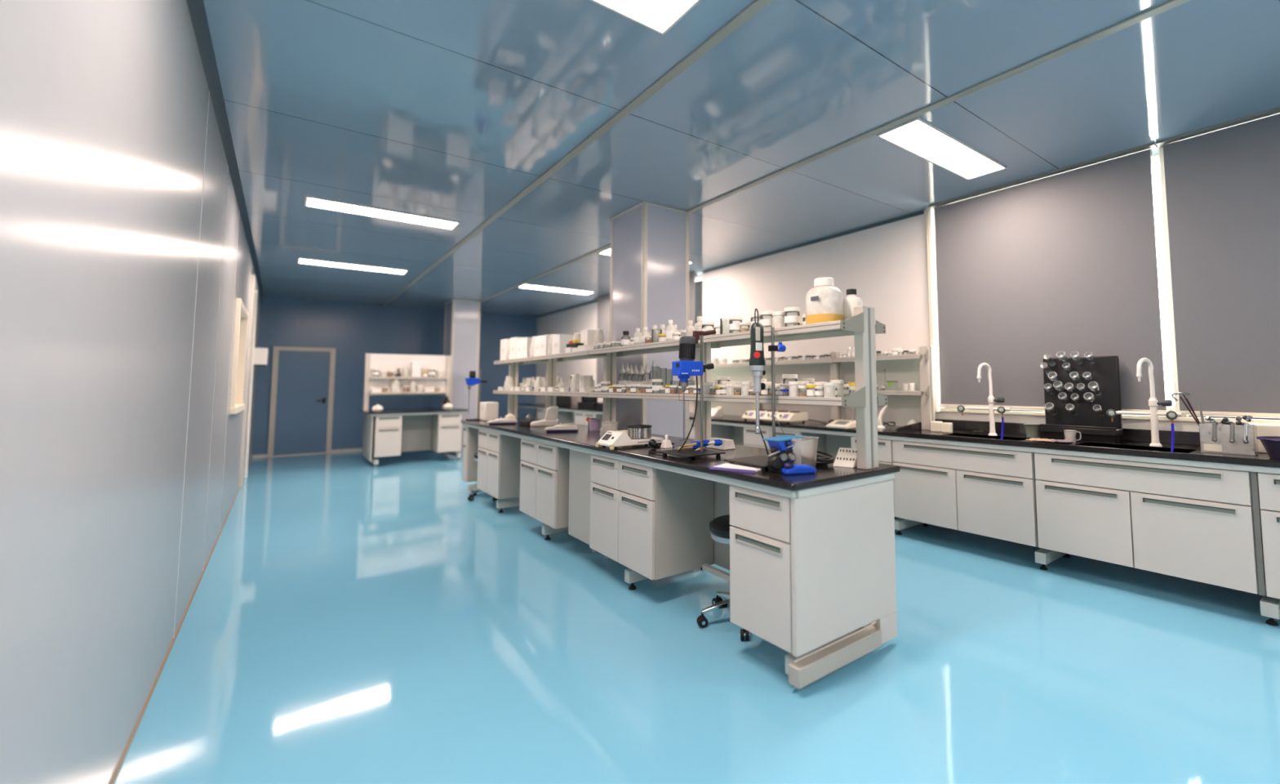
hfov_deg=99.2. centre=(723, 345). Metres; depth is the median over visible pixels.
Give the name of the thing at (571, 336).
carton
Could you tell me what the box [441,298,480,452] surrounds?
column
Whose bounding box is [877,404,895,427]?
reading lamp
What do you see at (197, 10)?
trim
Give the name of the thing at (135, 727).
baseboard
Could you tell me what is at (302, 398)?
door
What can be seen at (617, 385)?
glass jar
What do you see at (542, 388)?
carton
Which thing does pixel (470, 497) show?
stool
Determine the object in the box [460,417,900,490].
countertop
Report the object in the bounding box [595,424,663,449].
shaker
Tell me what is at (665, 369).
cylinder
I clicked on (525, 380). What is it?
carton
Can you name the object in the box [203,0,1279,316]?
ceiling
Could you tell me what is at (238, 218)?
trim
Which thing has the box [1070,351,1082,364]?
flask
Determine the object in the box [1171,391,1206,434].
bundle
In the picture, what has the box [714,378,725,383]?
plastic tub
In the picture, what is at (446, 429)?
base cabinet
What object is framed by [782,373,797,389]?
glass jar
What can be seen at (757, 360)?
homogenizer
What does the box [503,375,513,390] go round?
plastic jug
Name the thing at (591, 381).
plastic bottle
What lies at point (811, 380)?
plastic tub
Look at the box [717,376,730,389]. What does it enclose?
glass jar
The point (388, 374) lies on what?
glass jar
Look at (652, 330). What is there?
glass beaker
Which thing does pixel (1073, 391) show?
flask
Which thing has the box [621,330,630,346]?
glass bottle
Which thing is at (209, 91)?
trim
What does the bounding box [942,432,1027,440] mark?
sink basin
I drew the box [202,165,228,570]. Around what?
trim
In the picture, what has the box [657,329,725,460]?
stand
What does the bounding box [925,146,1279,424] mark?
window
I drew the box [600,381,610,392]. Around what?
glass jar
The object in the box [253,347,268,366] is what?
wall dispenser
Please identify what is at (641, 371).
bottle
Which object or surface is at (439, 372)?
plastic tub
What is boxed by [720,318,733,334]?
glass beaker
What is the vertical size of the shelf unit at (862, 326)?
0.780 m
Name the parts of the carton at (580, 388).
box lid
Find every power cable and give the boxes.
[648,439,674,447]
[808,418,834,424]
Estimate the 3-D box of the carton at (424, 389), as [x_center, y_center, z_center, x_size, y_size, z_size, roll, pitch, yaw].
[-5.067,0.757,9.268,0.139,0.055,0.165,3,-5,-39]
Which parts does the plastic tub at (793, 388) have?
lid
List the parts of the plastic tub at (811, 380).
lid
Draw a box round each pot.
[371,404,382,411]
[443,402,453,409]
[1023,423,1040,437]
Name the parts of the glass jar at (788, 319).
lid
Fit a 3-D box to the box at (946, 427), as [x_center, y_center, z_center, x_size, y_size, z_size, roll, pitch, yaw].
[1.842,0.675,4.452,0.060,0.080,0.070,4,-6,-45]
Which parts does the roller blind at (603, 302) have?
head rail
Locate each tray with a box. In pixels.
[761,434,804,451]
[1040,423,1123,435]
[1246,422,1279,453]
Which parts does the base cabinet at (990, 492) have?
handle, door, drawer, handle, door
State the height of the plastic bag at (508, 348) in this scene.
0.245 m
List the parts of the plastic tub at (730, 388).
lid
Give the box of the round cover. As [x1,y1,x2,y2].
[906,418,917,424]
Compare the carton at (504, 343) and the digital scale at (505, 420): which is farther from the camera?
the carton at (504, 343)
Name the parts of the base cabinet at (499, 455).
door, handle, handle, drawer, handle, handle, door, drawer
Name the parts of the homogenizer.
locking knob, power cord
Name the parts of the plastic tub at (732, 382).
lid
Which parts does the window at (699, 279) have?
pane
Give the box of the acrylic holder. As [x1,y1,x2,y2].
[1199,415,1257,455]
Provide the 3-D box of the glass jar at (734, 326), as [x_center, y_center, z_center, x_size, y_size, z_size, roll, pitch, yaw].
[0.070,-0.118,3.146,0.080,0.102,0.080,3,-5,-38]
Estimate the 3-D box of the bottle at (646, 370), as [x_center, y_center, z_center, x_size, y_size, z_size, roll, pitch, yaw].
[-0.615,0.258,4.311,0.073,0.232,0.074,-3,-5,36]
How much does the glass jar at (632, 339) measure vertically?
0.061 m
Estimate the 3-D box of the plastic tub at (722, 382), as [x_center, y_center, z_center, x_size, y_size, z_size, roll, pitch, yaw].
[0.015,0.257,3.286,0.060,0.084,0.060,3,-5,-41]
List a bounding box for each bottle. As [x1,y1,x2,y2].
[403,364,408,376]
[409,378,416,391]
[443,395,449,408]
[529,376,535,386]
[556,377,562,385]
[588,375,595,386]
[617,364,626,391]
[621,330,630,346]
[622,363,631,392]
[626,364,635,392]
[631,364,639,392]
[634,328,641,344]
[637,365,645,388]
[640,327,649,343]
[642,363,651,384]
[648,360,657,392]
[649,324,657,342]
[657,324,666,342]
[666,320,675,340]
[673,324,678,336]
[685,320,694,336]
[694,315,702,328]
[843,288,862,319]
[847,346,851,357]
[851,346,854,357]
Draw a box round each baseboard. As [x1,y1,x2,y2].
[110,486,239,783]
[252,447,362,457]
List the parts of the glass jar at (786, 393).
lid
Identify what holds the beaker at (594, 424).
on the laboratory bench at (581, 443)
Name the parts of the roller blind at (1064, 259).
head rail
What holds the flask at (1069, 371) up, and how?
hanging from the drying rack
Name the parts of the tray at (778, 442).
dish plate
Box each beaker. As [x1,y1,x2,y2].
[588,418,600,430]
[601,421,618,434]
[651,328,662,342]
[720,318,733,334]
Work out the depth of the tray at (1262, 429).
3.09 m
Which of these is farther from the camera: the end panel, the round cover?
the round cover
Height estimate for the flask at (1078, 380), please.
0.093 m
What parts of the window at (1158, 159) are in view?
sill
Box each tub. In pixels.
[380,369,386,376]
[417,385,422,391]
[436,369,443,377]
[524,383,531,391]
[558,383,565,391]
[695,323,706,336]
[702,382,712,394]
[713,357,718,364]
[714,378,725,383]
[721,381,731,395]
[726,383,736,395]
[731,381,739,390]
[741,381,751,395]
[762,381,771,395]
[772,311,784,328]
[788,381,800,395]
[791,435,817,467]
[800,381,808,393]
[802,378,814,389]
[814,382,826,396]
[823,382,835,396]
[830,379,844,396]
[894,347,902,355]
[902,383,908,390]
[908,382,915,390]
[1256,435,1279,459]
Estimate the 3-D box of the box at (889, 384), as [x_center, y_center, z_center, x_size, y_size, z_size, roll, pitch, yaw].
[1.560,0.370,4.994,0.084,0.091,0.068,3,-5,-39]
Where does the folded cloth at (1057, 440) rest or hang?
on the laboratory bench at (1133, 445)
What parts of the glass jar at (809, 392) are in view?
lid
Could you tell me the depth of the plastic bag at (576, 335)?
5.36 m
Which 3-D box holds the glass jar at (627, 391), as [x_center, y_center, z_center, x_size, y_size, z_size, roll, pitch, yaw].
[-0.713,0.325,4.078,0.057,0.066,0.057,2,-5,-27]
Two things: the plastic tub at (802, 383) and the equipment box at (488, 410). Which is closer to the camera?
the plastic tub at (802, 383)
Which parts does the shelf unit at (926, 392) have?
post, rail, rail, post, post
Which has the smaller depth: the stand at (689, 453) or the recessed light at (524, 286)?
the stand at (689, 453)
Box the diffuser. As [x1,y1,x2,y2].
[601,248,610,254]
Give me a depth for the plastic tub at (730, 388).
3.11 m
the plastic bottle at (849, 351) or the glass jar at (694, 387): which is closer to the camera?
the glass jar at (694, 387)
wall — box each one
[0,0,261,783]
[252,296,537,454]
[534,210,1275,591]
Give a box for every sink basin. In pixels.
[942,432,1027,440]
[1075,442,1193,453]
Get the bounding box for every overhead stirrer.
[465,368,487,420]
[649,336,714,453]
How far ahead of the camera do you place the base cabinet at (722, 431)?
6.60 m
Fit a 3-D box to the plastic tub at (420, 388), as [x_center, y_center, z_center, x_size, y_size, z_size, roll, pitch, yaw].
[-5.172,0.725,9.188,0.088,0.109,0.088,3,-5,-39]
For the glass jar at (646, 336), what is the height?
0.062 m
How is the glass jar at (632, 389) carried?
on the shelf unit at (862, 326)
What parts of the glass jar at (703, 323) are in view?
lid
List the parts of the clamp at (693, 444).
clamp arm, blue knob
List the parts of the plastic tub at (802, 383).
lid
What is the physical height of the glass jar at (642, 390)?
0.065 m
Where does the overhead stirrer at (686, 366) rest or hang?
on the laboratory bench at (581, 443)
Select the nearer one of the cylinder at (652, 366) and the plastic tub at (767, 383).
the plastic tub at (767, 383)
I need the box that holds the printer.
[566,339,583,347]
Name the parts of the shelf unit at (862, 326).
post, post, post, rail, rail, shelf glass, rail, post, shelf glass, post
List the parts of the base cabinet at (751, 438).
handle, drawer, door, drawer, handle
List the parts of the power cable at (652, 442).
cord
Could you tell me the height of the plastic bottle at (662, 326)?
0.172 m
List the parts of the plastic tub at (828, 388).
lid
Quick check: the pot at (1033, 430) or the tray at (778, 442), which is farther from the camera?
the pot at (1033, 430)
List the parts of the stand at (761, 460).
plate, rod, clamp knob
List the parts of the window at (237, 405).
sill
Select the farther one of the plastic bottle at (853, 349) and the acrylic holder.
the plastic bottle at (853, 349)
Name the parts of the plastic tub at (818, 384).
lid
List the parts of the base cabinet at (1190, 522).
handle, door, drawer, handle, door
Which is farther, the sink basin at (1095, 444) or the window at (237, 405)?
the window at (237, 405)
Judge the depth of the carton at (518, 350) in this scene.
5.98 m
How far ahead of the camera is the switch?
2.70 m
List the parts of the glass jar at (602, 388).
lid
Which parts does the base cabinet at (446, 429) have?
door, drawer, handle, handle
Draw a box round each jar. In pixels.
[371,368,379,376]
[387,370,393,376]
[403,385,408,391]
[428,367,435,377]
[598,383,605,392]
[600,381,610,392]
[608,385,616,392]
[613,341,621,346]
[613,384,620,392]
[616,384,624,392]
[625,384,633,392]
[630,337,634,345]
[630,383,638,392]
[635,383,644,392]
[640,384,648,393]
[644,335,651,342]
[645,384,652,393]
[649,384,657,393]
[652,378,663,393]
[658,333,666,341]
[665,384,673,393]
[670,385,677,393]
[671,332,680,340]
[678,329,685,337]
[678,386,683,393]
[688,385,695,394]
[693,386,700,394]
[701,321,714,336]
[710,386,718,394]
[713,324,723,334]
[715,386,723,394]
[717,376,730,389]
[720,384,727,394]
[722,358,727,364]
[728,315,742,333]
[733,384,741,395]
[739,322,750,332]
[750,313,764,328]
[760,310,773,326]
[760,385,770,395]
[767,386,776,395]
[775,386,784,395]
[781,384,789,395]
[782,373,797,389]
[784,306,799,326]
[787,355,792,360]
[798,385,807,396]
[802,313,805,324]
[806,384,817,396]
[814,386,823,396]
[834,384,837,396]
[842,352,847,357]
[843,384,848,395]
[848,386,855,394]
[891,348,897,355]
[909,349,915,354]
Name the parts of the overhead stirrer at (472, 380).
motor, plate, rod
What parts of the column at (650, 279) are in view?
moulding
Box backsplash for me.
[935,418,1247,448]
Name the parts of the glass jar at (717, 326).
lid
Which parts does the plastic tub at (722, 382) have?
lid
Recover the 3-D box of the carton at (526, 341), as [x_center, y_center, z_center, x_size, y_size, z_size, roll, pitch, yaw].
[-2.122,0.024,5.867,0.098,0.222,0.171,3,-5,-39]
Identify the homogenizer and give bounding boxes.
[749,307,768,454]
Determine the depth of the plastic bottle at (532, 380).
6.31 m
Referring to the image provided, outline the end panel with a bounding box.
[788,479,897,688]
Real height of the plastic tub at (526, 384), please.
0.076 m
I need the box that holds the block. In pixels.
[706,437,735,449]
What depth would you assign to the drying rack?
3.82 m
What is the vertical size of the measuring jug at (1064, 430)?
0.079 m
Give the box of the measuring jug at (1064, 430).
[1063,429,1081,442]
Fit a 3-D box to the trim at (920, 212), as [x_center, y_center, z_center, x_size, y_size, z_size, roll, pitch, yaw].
[-1.292,-0.965,8.927,0.030,0.030,10.010,3,-5,-39]
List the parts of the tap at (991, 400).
cross arm, lever handle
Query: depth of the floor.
2.39 m
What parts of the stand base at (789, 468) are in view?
clamp knob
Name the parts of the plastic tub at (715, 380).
lid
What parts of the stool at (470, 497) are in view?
leg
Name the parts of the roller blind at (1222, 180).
head rail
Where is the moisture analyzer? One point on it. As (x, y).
(551, 419)
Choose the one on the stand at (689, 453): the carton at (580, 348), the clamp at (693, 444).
the clamp at (693, 444)
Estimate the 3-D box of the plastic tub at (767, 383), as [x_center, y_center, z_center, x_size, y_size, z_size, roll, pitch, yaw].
[0.246,0.238,2.991,0.060,0.078,0.060,2,-5,-34]
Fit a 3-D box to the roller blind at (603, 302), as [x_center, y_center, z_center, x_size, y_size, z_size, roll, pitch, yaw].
[-1.381,-0.070,8.897,0.093,1.820,3.160,3,-5,-39]
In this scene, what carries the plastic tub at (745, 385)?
on the shelf unit at (862, 326)
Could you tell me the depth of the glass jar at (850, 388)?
2.75 m
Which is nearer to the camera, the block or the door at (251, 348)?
the block
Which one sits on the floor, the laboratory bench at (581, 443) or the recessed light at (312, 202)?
the laboratory bench at (581, 443)
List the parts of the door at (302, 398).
handle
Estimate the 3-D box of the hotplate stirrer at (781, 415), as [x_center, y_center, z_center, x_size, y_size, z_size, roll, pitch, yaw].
[0.542,0.764,5.880,0.290,0.115,0.740,3,-5,-39]
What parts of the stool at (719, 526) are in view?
leg, seat, leg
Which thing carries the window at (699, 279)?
in the wall at (886, 264)
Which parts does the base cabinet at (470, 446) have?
door, drawer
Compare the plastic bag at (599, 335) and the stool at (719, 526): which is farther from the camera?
the plastic bag at (599, 335)
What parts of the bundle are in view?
brush handle, brush handle, brush handle, brush handle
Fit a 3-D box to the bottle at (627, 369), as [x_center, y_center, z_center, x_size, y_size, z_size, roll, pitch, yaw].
[-0.818,0.269,4.577,0.070,0.248,0.071,-4,-5,39]
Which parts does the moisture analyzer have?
raised lid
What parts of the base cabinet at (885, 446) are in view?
handle, drawer, door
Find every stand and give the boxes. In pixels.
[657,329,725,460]
[724,326,801,471]
[767,440,795,473]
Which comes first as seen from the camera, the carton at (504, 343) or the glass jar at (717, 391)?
the glass jar at (717, 391)
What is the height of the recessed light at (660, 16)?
0.012 m
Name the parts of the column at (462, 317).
moulding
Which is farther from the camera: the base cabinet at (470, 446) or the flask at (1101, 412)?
the base cabinet at (470, 446)
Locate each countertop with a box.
[358,407,467,413]
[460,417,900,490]
[517,403,1279,467]
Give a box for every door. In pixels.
[240,274,257,487]
[267,346,335,457]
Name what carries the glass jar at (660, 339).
on the shelf unit at (862, 326)
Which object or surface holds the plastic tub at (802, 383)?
on the shelf unit at (862, 326)
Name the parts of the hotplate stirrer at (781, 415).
control panel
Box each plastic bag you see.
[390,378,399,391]
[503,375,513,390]
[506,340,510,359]
[529,336,534,356]
[533,376,542,391]
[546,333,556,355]
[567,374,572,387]
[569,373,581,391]
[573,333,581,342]
[593,328,604,347]
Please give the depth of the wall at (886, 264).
5.84 m
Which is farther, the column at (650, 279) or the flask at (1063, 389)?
the column at (650, 279)
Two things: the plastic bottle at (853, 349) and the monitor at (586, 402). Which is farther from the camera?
the monitor at (586, 402)
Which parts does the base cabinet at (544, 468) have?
handle, handle, door, drawer, handle, handle, door, drawer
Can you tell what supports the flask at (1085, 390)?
hanging from the drying rack
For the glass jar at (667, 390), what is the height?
0.062 m
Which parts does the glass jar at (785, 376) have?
lid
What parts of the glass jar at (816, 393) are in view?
lid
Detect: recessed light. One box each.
[297,257,408,274]
[304,195,459,229]
[518,284,594,294]
[590,0,701,35]
[598,248,693,263]
[876,117,1007,179]
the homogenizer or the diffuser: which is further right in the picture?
the homogenizer
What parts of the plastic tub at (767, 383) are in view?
lid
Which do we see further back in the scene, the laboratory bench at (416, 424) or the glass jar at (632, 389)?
the laboratory bench at (416, 424)
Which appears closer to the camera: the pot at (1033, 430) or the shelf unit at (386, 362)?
the pot at (1033, 430)
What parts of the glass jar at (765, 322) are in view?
lid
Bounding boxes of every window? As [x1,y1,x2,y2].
[230,297,248,413]
[689,275,702,401]
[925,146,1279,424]
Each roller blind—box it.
[595,271,699,388]
[928,142,1168,412]
[1155,106,1279,417]
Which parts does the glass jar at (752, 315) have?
lid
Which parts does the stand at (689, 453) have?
plate, rod, clamp knob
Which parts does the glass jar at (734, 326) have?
lid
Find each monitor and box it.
[555,395,571,405]
[577,396,597,408]
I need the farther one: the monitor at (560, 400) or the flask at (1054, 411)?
the monitor at (560, 400)
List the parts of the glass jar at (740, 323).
lid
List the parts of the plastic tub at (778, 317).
lid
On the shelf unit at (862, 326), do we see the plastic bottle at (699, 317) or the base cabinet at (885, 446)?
the plastic bottle at (699, 317)
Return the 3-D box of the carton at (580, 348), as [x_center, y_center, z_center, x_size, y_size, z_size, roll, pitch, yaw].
[-1.204,0.025,4.740,0.109,0.052,0.130,3,-5,-40]
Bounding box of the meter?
[825,419,856,428]
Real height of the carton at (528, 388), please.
0.042 m
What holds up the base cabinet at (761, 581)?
attached to the laboratory bench at (581, 443)
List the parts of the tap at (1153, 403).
cross arm, lever handle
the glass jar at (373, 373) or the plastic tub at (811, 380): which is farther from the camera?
the glass jar at (373, 373)
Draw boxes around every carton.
[370,388,381,391]
[410,361,421,377]
[423,388,434,391]
[500,338,510,359]
[509,337,524,359]
[515,338,521,358]
[515,386,524,391]
[521,337,532,357]
[522,377,531,385]
[525,386,534,391]
[533,335,538,355]
[538,334,550,355]
[540,386,547,391]
[547,386,559,391]
[551,333,568,354]
[559,387,570,391]
[564,346,575,352]
[568,334,573,341]
[571,346,577,351]
[577,345,595,351]
[578,386,595,391]
[579,375,590,386]
[580,328,595,345]
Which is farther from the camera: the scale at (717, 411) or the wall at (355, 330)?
the wall at (355, 330)
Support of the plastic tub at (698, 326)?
on the shelf unit at (862, 326)
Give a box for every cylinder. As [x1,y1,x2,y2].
[650,366,659,392]
[663,368,672,393]
[1040,362,1051,374]
[1043,353,1055,365]
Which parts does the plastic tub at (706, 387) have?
lid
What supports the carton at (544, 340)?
on the shelf unit at (862, 326)
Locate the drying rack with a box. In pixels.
[1040,355,1123,442]
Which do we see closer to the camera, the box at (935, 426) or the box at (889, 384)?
the box at (935, 426)
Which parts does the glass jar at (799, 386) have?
lid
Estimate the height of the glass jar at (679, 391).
0.055 m
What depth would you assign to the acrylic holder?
3.08 m
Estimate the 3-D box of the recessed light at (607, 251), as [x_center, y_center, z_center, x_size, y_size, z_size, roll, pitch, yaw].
[-0.974,-1.120,6.877,1.210,0.012,0.300,3,-5,-39]
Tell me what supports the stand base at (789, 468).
on the laboratory bench at (581, 443)
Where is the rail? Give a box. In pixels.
[702,563,729,581]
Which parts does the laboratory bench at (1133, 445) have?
panel, panel, panel, panel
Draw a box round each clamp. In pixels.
[676,439,722,450]
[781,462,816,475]
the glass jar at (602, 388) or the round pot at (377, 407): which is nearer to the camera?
the glass jar at (602, 388)
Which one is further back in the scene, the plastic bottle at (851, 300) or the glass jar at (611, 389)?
the glass jar at (611, 389)
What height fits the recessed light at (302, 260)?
0.012 m
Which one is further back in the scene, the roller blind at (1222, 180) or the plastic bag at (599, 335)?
the plastic bag at (599, 335)
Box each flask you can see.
[1044,382,1053,394]
[1044,402,1057,414]
[1047,371,1060,383]
[1053,380,1066,394]
[1056,351,1068,364]
[1057,391,1070,404]
[1062,362,1072,373]
[1064,382,1075,394]
[1065,403,1077,415]
[1069,371,1081,383]
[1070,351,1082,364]
[1071,393,1081,404]
[1076,382,1087,394]
[1082,371,1093,383]
[1083,391,1096,404]
[1084,351,1095,363]
[1088,381,1101,394]
[1092,404,1103,416]
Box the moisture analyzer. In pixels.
[530,405,558,426]
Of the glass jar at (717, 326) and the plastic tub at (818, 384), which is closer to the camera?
the plastic tub at (818, 384)
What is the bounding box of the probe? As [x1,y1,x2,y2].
[773,413,797,462]
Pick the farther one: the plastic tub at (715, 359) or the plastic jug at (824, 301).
the plastic tub at (715, 359)
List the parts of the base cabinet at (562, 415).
drawer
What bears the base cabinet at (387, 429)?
attached to the laboratory bench at (416, 424)
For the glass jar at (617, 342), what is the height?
0.048 m
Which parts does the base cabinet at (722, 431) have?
drawer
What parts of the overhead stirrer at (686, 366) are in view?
power cord, motor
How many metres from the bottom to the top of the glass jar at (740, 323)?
0.060 m
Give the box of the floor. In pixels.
[114,449,1279,783]
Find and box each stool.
[467,452,497,500]
[696,514,749,639]
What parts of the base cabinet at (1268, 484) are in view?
drawer, door, handle, handle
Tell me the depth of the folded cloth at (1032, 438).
3.74 m
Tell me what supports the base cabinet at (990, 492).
attached to the laboratory bench at (1133, 445)
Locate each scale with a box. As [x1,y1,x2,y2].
[487,416,517,424]
[544,422,578,431]
[711,406,723,417]
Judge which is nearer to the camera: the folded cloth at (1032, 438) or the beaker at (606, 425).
the folded cloth at (1032, 438)
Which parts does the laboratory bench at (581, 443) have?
panel, panel, cable coil, power strip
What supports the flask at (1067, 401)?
hanging from the drying rack
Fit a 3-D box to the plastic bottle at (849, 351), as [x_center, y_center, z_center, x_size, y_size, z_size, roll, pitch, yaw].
[1.249,0.066,5.362,0.046,0.111,0.047,-4,-5,41]
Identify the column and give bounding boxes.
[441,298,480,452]
[609,200,689,438]
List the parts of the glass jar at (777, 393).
lid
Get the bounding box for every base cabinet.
[371,415,402,457]
[431,413,462,452]
[462,426,479,482]
[476,429,522,498]
[519,438,569,528]
[537,408,572,422]
[574,411,602,426]
[589,453,713,579]
[689,422,733,440]
[729,484,792,653]
[743,426,826,456]
[851,435,894,515]
[892,440,1038,546]
[1034,452,1265,593]
[1257,471,1279,598]
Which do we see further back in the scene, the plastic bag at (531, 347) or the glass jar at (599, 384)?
the plastic bag at (531, 347)
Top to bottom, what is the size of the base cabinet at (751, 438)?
0.630 m
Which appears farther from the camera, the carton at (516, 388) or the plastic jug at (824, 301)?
the carton at (516, 388)
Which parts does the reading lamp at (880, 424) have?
curved arm, cord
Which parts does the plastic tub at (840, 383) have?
lid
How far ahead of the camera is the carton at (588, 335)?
5.14 m
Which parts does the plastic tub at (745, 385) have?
lid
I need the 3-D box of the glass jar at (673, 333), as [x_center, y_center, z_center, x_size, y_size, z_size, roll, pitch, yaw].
[-0.321,-0.060,3.660,0.059,0.063,0.059,-4,-5,40]
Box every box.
[479,401,498,420]
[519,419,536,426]
[886,381,893,390]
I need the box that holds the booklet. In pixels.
[709,462,768,472]
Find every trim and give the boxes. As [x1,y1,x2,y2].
[173,91,209,634]
[186,0,264,297]
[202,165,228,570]
[219,217,239,531]
[382,0,773,305]
[478,0,1191,302]
[536,209,924,317]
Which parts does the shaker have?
chamber lid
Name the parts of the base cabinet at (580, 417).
drawer, drawer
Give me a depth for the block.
3.37 m
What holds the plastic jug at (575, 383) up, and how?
on the shelf unit at (862, 326)
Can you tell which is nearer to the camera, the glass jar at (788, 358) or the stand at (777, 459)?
the stand at (777, 459)
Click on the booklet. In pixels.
(726, 466)
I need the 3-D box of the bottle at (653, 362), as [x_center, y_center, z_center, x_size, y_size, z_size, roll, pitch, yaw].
[-0.556,0.241,4.256,0.071,0.258,0.070,3,-5,-42]
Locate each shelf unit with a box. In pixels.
[362,353,451,410]
[493,305,887,469]
[690,345,935,430]
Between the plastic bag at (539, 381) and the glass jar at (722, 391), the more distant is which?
the plastic bag at (539, 381)
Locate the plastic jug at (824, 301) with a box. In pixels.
[805,277,844,324]
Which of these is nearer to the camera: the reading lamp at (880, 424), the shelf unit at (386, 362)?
the reading lamp at (880, 424)
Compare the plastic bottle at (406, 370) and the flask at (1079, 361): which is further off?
the plastic bottle at (406, 370)
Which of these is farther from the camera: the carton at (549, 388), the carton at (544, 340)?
the carton at (544, 340)
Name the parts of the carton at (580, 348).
box lid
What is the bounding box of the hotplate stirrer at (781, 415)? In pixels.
[741,408,808,423]
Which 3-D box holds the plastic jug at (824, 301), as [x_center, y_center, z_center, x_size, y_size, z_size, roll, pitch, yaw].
[0.514,-0.220,2.763,0.194,0.247,0.191,3,-5,-39]
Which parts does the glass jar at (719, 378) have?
lid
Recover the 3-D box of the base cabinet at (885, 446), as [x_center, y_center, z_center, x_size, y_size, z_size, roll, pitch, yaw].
[1.499,1.125,4.840,0.606,0.630,0.415,3,-5,-39]
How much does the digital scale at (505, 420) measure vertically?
0.075 m
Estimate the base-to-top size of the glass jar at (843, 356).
0.054 m
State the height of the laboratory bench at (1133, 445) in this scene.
0.935 m
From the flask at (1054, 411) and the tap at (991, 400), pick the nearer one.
the flask at (1054, 411)
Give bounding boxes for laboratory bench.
[358,407,467,466]
[460,417,900,687]
[517,403,1279,626]
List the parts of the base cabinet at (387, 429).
door, drawer, handle, handle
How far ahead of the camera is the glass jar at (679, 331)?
3.91 m
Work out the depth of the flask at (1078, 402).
3.80 m
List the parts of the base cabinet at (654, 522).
handle, handle, drawer, door, handle, handle, door, drawer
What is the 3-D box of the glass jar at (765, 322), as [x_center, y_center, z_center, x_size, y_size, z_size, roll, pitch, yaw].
[0.236,-0.135,2.951,0.078,0.107,0.078,2,-4,-25]
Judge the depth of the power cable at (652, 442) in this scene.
3.45 m
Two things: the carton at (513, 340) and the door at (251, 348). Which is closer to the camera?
the carton at (513, 340)
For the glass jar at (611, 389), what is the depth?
4.25 m
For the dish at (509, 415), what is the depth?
6.12 m
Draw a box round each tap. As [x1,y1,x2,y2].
[957,362,1011,439]
[1106,357,1182,452]
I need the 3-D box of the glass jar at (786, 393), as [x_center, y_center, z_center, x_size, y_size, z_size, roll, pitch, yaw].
[0.334,0.240,2.894,0.052,0.060,0.052,-3,-5,38]
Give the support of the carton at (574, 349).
on the shelf unit at (862, 326)
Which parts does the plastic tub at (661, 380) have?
lid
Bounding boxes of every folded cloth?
[1025,437,1074,443]
[1050,439,1075,442]
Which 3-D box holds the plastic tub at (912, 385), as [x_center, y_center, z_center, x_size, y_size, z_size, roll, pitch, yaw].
[1.679,0.368,4.815,0.051,0.070,0.051,2,-5,-34]
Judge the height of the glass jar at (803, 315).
0.096 m
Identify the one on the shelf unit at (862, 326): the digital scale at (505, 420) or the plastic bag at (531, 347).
the plastic bag at (531, 347)
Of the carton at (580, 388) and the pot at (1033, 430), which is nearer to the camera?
the pot at (1033, 430)
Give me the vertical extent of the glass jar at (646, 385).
0.062 m
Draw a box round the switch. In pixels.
[753,351,759,358]
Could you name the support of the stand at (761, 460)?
on the laboratory bench at (581, 443)
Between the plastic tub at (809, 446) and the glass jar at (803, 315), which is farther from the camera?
the glass jar at (803, 315)
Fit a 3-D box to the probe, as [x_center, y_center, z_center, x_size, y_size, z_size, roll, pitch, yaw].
[0.308,0.459,2.679,0.135,0.235,0.008,-3,-5,36]
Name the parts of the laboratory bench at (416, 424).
panel, panel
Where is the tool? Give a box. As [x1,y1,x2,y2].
[586,417,600,428]
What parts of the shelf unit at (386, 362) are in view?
post, panel, post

